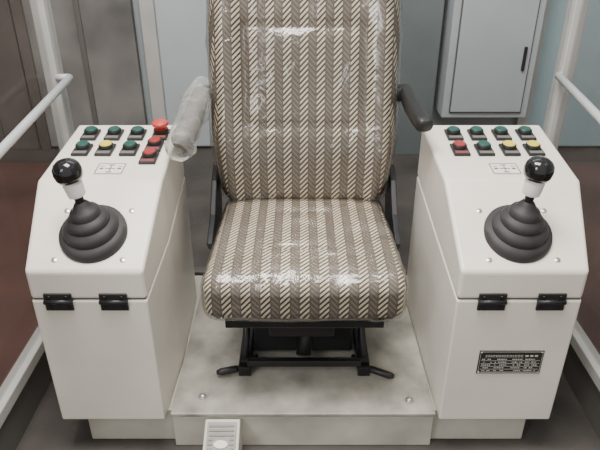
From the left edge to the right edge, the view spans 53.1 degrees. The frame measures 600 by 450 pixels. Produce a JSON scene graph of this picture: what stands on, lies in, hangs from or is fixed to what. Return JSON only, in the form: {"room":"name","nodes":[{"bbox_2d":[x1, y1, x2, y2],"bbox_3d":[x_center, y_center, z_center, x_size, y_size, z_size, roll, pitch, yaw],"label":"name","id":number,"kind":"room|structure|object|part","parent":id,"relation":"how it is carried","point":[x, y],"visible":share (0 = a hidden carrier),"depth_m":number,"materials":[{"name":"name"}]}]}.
{"room":"control cabin","nodes":[
{"label":"control cabin","id":0,"kind":"room"},
{"bbox_2d":[0,147,599,449],"bbox_3d":[0.000,0.737,1.592,6.000,0.050,5.100,0,28,0],"label":"floor","id":1,"kind":"structure","parent":0,"point":[568,427],"depth_m":1.81,"materials":[{"name":"concrete"}]},
{"bbox_2d":[0,162,51,386],"bbox_3d":[-1.765,0.372,2.191,1.670,0.019,3.100,0,28,0],"label":"floor mat","id":2,"kind":"object","parent":1,"relation":"on","point":[18,180],"visible":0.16,"depth_m":2.61,"materials":[{"name":"brown rubber"}]},
{"bbox_2d":[203,419,241,449],"bbox_3d":[-0.213,0.622,1.627,0.097,0.118,0.151,0,28,0],"label":"foot pedal","id":3,"kind":"object","parent":1,"relation":"on","point":[219,434],"visible":1,"depth_m":1.63,"materials":[{"name":"paint"}]},
{"bbox_2d":[0,0,599,449],"bbox_3d":[0.030,-0.308,1.368,1.744,2.000,1.360,0,28,0],"label":"frame","id":4,"kind":"object","parent":1,"relation":"on","point":[28,380],"visible":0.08,"depth_m":1.89,"materials":[{"name":"paint"}]},
{"bbox_3d":[-0.820,0.431,1.768,0.044,0.040,1.240,0,28,0],"label":"sill","id":5,"kind":"part","parent":4,"relation":"part of","materials":[{"name":"paint"}]},
{"bbox_2d":[0,74,72,158],"bbox_3d":[-0.784,-0.192,1.525,0.079,0.113,1.089,0,28,0],"label":"handrail","id":6,"kind":"object","parent":4,"relation":"attached to","point":[64,80],"visible":1,"depth_m":1.70,"materials":[{"name":"metal"}]},
{"bbox_3d":[-0.820,-0.617,1.940,0.044,2.000,0.060,0,28,0],"label":"post","id":7,"kind":"part","parent":4,"relation":"part of","materials":[{"name":"metal"}]},
{"bbox_3d":[0.030,0.219,2.392,1.656,0.100,0.040,0,28,0],"label":"sill","id":8,"kind":"part","parent":4,"relation":"part of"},
{"bbox_3d":[0.880,-0.617,1.940,0.044,2.000,0.060,0,28,0],"label":"post","id":9,"kind":"part","parent":4,"relation":"part of","materials":[{"name":"metal"}]},
{"bbox_2d":[555,72,599,124],"bbox_3d":[0.861,-0.187,1.528,0.051,0.140,1.088,0,28,0],"label":"handrail","id":10,"kind":"object","parent":4,"relation":"attached to","point":[579,97],"visible":1,"depth_m":1.81,"materials":[{"name":"metal"}]},
{"bbox_3d":[0.880,0.431,1.768,0.044,0.040,1.240,0,28,0],"label":"sill","id":11,"kind":"part","parent":4,"relation":"part of","materials":[{"name":"paint"}]},
{"bbox_2d":[88,276,525,444],"bbox_3d":[0.020,0.405,2.005,1.250,0.140,0.718,0,28,0],"label":"base platform","id":12,"kind":"object","parent":1,"relation":"on","point":[273,405],"visible":0.5,"depth_m":1.73,"materials":[{"name":"paint"}]},
{"bbox_2d":[25,118,196,418],"bbox_3d":[-0.526,0.099,1.743,0.328,0.688,0.598,0,28,0],"label":"control console","id":13,"kind":"object","parent":12,"relation":"on","point":[114,333],"visible":0.98,"depth_m":1.56,"materials":[{"name":"beige paint"}]},
{"bbox_2d":[51,158,134,262],"bbox_3d":[-0.508,-0.048,1.441,0.179,0.239,0.149,0,28,0],"label":"joystick","id":14,"kind":"object","parent":13,"relation":"on","point":[92,232],"visible":1,"depth_m":1.43,"materials":[{"name":"rubber"}]},
{"bbox_3d":[-0.541,-0.125,1.397,0.068,0.061,0.068,0,28,0],"label":"knob","id":15,"kind":"part","parent":14,"relation":"part of","materials":[{"name":"black plastic"}]},
{"bbox_3d":[-0.528,-0.066,1.430,0.029,0.044,0.023,0,28,0],"label":"stem","id":16,"kind":"part","parent":14,"relation":"part of","materials":[{"name":"black metal"}]},
{"bbox_3d":[-0.526,-0.065,1.661,0.328,0.244,0.585,0,28,0],"label":"lid","id":17,"kind":"part","parent":13,"relation":"part of","materials":[{"name":"beige paint"}]},
{"bbox_2d":[94,163,125,173],"bbox_3d":[-0.513,-0.153,1.622,0.074,0.006,0.056,0,28,0],"label":"print","id":18,"kind":"object","parent":13,"relation":"on","point":[99,168],"depth_m":1.62},
{"bbox_3d":[-0.513,-0.152,1.623,0.078,0.008,0.060,0,28,0],"label":"direction plate","id":19,"kind":"part","parent":13,"relation":"part of","materials":[{"name":"white plastic"}]},
{"bbox_2d":[164,0,433,378],"bbox_3d":[0.001,-0.208,1.745,0.745,1.204,0.811,0,28,0],"label":"seat","id":20,"kind":"object","parent":12,"relation":"on","point":[302,97],"visible":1,"depth_m":1.77,"materials":[{"name":"fabric"}]},
{"bbox_3d":[-0.314,-0.316,1.745,0.062,0.103,0.293,2,28,4],"label":"armrest","id":21,"kind":"part","parent":20,"relation":"part of","materials":[{"name":"plastic"}]},
{"bbox_3d":[-0.272,-0.063,1.905,0.018,0.199,0.288,0,28,0],"label":"recliner plate","id":22,"kind":"part","parent":20,"relation":"part of","materials":[{"name":"black metal"}]},
{"bbox_3d":[-0.165,0.346,1.949,0.036,0.034,0.380,0,28,0],"label":"rail","id":23,"kind":"part","parent":20,"relation":"part of","materials":[{"name":"black metal"}]},
{"bbox_3d":[0.012,-0.483,1.855,0.576,0.815,0.309,0,28,0],"label":"backrest","id":24,"kind":"part","parent":20,"relation":"part of","materials":[{"name":"fabric"}]},
{"bbox_2d":[202,199,406,318],"bbox_3d":[0.012,0.072,1.762,0.530,0.151,0.548,0,28,0],"label":"seat cushion","id":25,"kind":"object","parent":20,"relation":"on","point":[270,258],"depth_m":1.57,"materials":[{"name":"fabric"}]},
{"bbox_3d":[0.190,0.346,1.949,0.036,0.034,0.380,0,28,0],"label":"rail","id":26,"kind":"part","parent":20,"relation":"part of","materials":[{"name":"black metal"}]},
{"bbox_3d":[0.296,-0.063,1.905,0.018,0.199,0.288,0,28,0],"label":"recliner plate","id":27,"kind":"part","parent":20,"relation":"part of","materials":[{"name":"black metal"}]},
{"bbox_3d":[0.334,-0.346,1.760,0.050,0.069,0.277,-2,28,-4],"label":"armrest","id":28,"kind":"part","parent":20,"relation":"part of","materials":[{"name":"black plastic"}]},
{"bbox_3d":[0.009,0.357,1.979,0.735,0.012,0.718,0,28,0],"label":"deck plate","id":29,"kind":"part","parent":12,"relation":"part of","materials":[{"name":"metal"}]},
{"bbox_2d":[406,125,588,418],"bbox_3d":[0.561,0.109,1.749,0.366,0.665,0.598,0,28,0],"label":"control console","id":30,"kind":"object","parent":12,"relation":"on","point":[493,338],"visible":1,"depth_m":1.56,"materials":[{"name":"beige paint"}]},
{"bbox_3d":[0.561,-0.065,1.661,0.366,0.244,0.585,0,28,0],"label":"lid","id":31,"kind":"part","parent":30,"relation":"part of","materials":[{"name":"beige paint"}]},
{"bbox_2d":[489,163,520,173],"bbox_3d":[0.554,-0.153,1.622,0.074,0.006,0.056,0,28,0],"label":"print","id":32,"kind":"object","parent":30,"relation":"on","point":[494,168],"depth_m":1.62},
{"bbox_3d":[0.554,-0.152,1.623,0.078,0.008,0.060,0,28,0],"label":"direction plate","id":33,"kind":"part","parent":30,"relation":"part of","materials":[{"name":"white plastic"}]},
{"bbox_3d":[0.544,0.355,1.555,0.166,0.076,0.002,0,28,0],"label":"name plate","id":34,"kind":"part","parent":30,"relation":"part of","materials":[{"name":"black metal"}]},
{"bbox_2d":[478,355,542,370],"bbox_3d":[0.544,0.356,1.553,0.160,0.070,0.001,0,28,0],"label":"print","id":35,"kind":"object","parent":30,"relation":"attached to","point":[485,362],"depth_m":1.55},
{"bbox_2d":[476,156,560,262],"bbox_3d":[0.536,-0.049,1.440,0.179,0.243,0.149,0,28,0],"label":"joystick","id":36,"kind":"object","parent":30,"relation":"on","point":[518,232],"visible":1,"depth_m":1.43,"materials":[{"name":"rubber"}]},
{"bbox_3d":[0.548,-0.069,1.430,0.027,0.044,0.022,0,28,0],"label":"stem","id":37,"kind":"part","parent":36,"relation":"part of","materials":[{"name":"black metal"}]},
{"bbox_3d":[0.556,-0.130,1.396,0.068,0.060,0.068,0,28,0],"label":"knob","id":38,"kind":"part","parent":36,"relation":"part of","materials":[{"name":"black plastic"}]},
{"bbox_2d":[566,162,599,354],"bbox_3d":[1.785,0.372,2.191,1.630,0.019,3.100,0,28,0],"label":"floor mat","id":39,"kind":"object","parent":1,"relation":"on","point":[587,173],"visible":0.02,"depth_m":2.71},
{"bbox_2d":[55,0,599,146],"bbox_3d":[0.000,-1.820,3.166,6.000,3.050,0.100,0,28,0],"label":"wall","id":40,"kind":"structure","parent":0,"point":[438,120],"depth_m":3.72,"materials":[{"name":"grey metal"}]},
{"bbox_2d":[0,0,40,148],"bbox_3d":[-2.259,-1.629,3.181,1.243,2.600,0.045,0,28,0],"label":"cladding","id":41,"kind":"object","parent":40,"relation":"attached to","point":[15,101],"visible":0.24,"depth_m":3.59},
{"bbox_2d":[9,0,54,150],"bbox_3d":[-1.590,-1.426,3.279,0.060,2.150,0.065,0,28,0],"label":"door frame","id":42,"kind":"structure","parent":40,"relation":"attached to","point":[16,6],"depth_m":3.52,"materials":[{"name":"grey metal"}]},
{"bbox_2d":[21,0,147,145],"bbox_3d":[-1.255,-1.414,3.288,0.610,2.080,0.060,0,28,0],"label":"leaf","id":43,"kind":"object","parent":40,"relation":"attached to","point":[109,29],"depth_m":3.52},
{"bbox_3d":[-1.255,-1.404,3.269,0.030,2.080,0.017,0,28,0],"label":"stile","id":44,"kind":"part","parent":43,"relation":"part of","materials":[{"name":"grey metal"}]},
{"bbox_2d":[138,0,166,120],"bbox_3d":[-0.860,-1.426,3.279,0.080,2.150,0.065,0,28,0],"label":"door frame","id":45,"kind":"structure","parent":40,"relation":"attached to","point":[146,7],"depth_m":3.49,"materials":[{"name":"paint"}]},
{"bbox_2d":[154,0,213,145],"bbox_3d":[-0.460,-1.420,3.299,0.720,2.080,0.035,0,28,0],"label":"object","id":46,"kind":"object","parent":40,"relation":"attached to","point":[182,25],"visible":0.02,"depth_m":3.50,"materials":[{"name":"paint"}]},
{"bbox_2d":[392,0,444,154],"bbox_3d":[0.595,-1.739,3.070,0.390,2.900,0.135,0,28,0],"label":"cladding","id":47,"kind":"object","parent":40,"relation":"attached to","point":[420,20],"visible":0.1,"depth_m":3.42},
{"bbox_2d":[434,0,546,117],"bbox_3d":[1.065,-1.474,3.136,0.490,1.830,0.269,0,28,0],"label":"upper cabinet","id":48,"kind":"object","parent":40,"relation":"attached to","point":[488,51],"visible":1,"depth_m":3.31,"materials":[{"name":"metal"}]},
{"bbox_3d":[1.232,-0.913,3.297,0.015,0.130,0.020,0,28,0],"label":"handle","id":49,"kind":"part","parent":48,"relation":"part of","materials":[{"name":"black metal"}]},
{"bbox_2d":[514,0,550,124],"bbox_3d":[1.367,-1.429,3.283,0.065,2.150,0.055,0,28,0],"label":"door frame","id":50,"kind":"structure","parent":40,"relation":"attached to","point":[518,121],"depth_m":3.54,"materials":[{"name":"paint"}]},
{"bbox_2d":[527,0,599,145],"bbox_3d":[1.750,-1.420,3.299,0.700,2.080,0.035,0,28,0],"label":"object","id":51,"kind":"object","parent":40,"relation":"attached to","point":[579,128],"visible":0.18,"depth_m":3.57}
]}

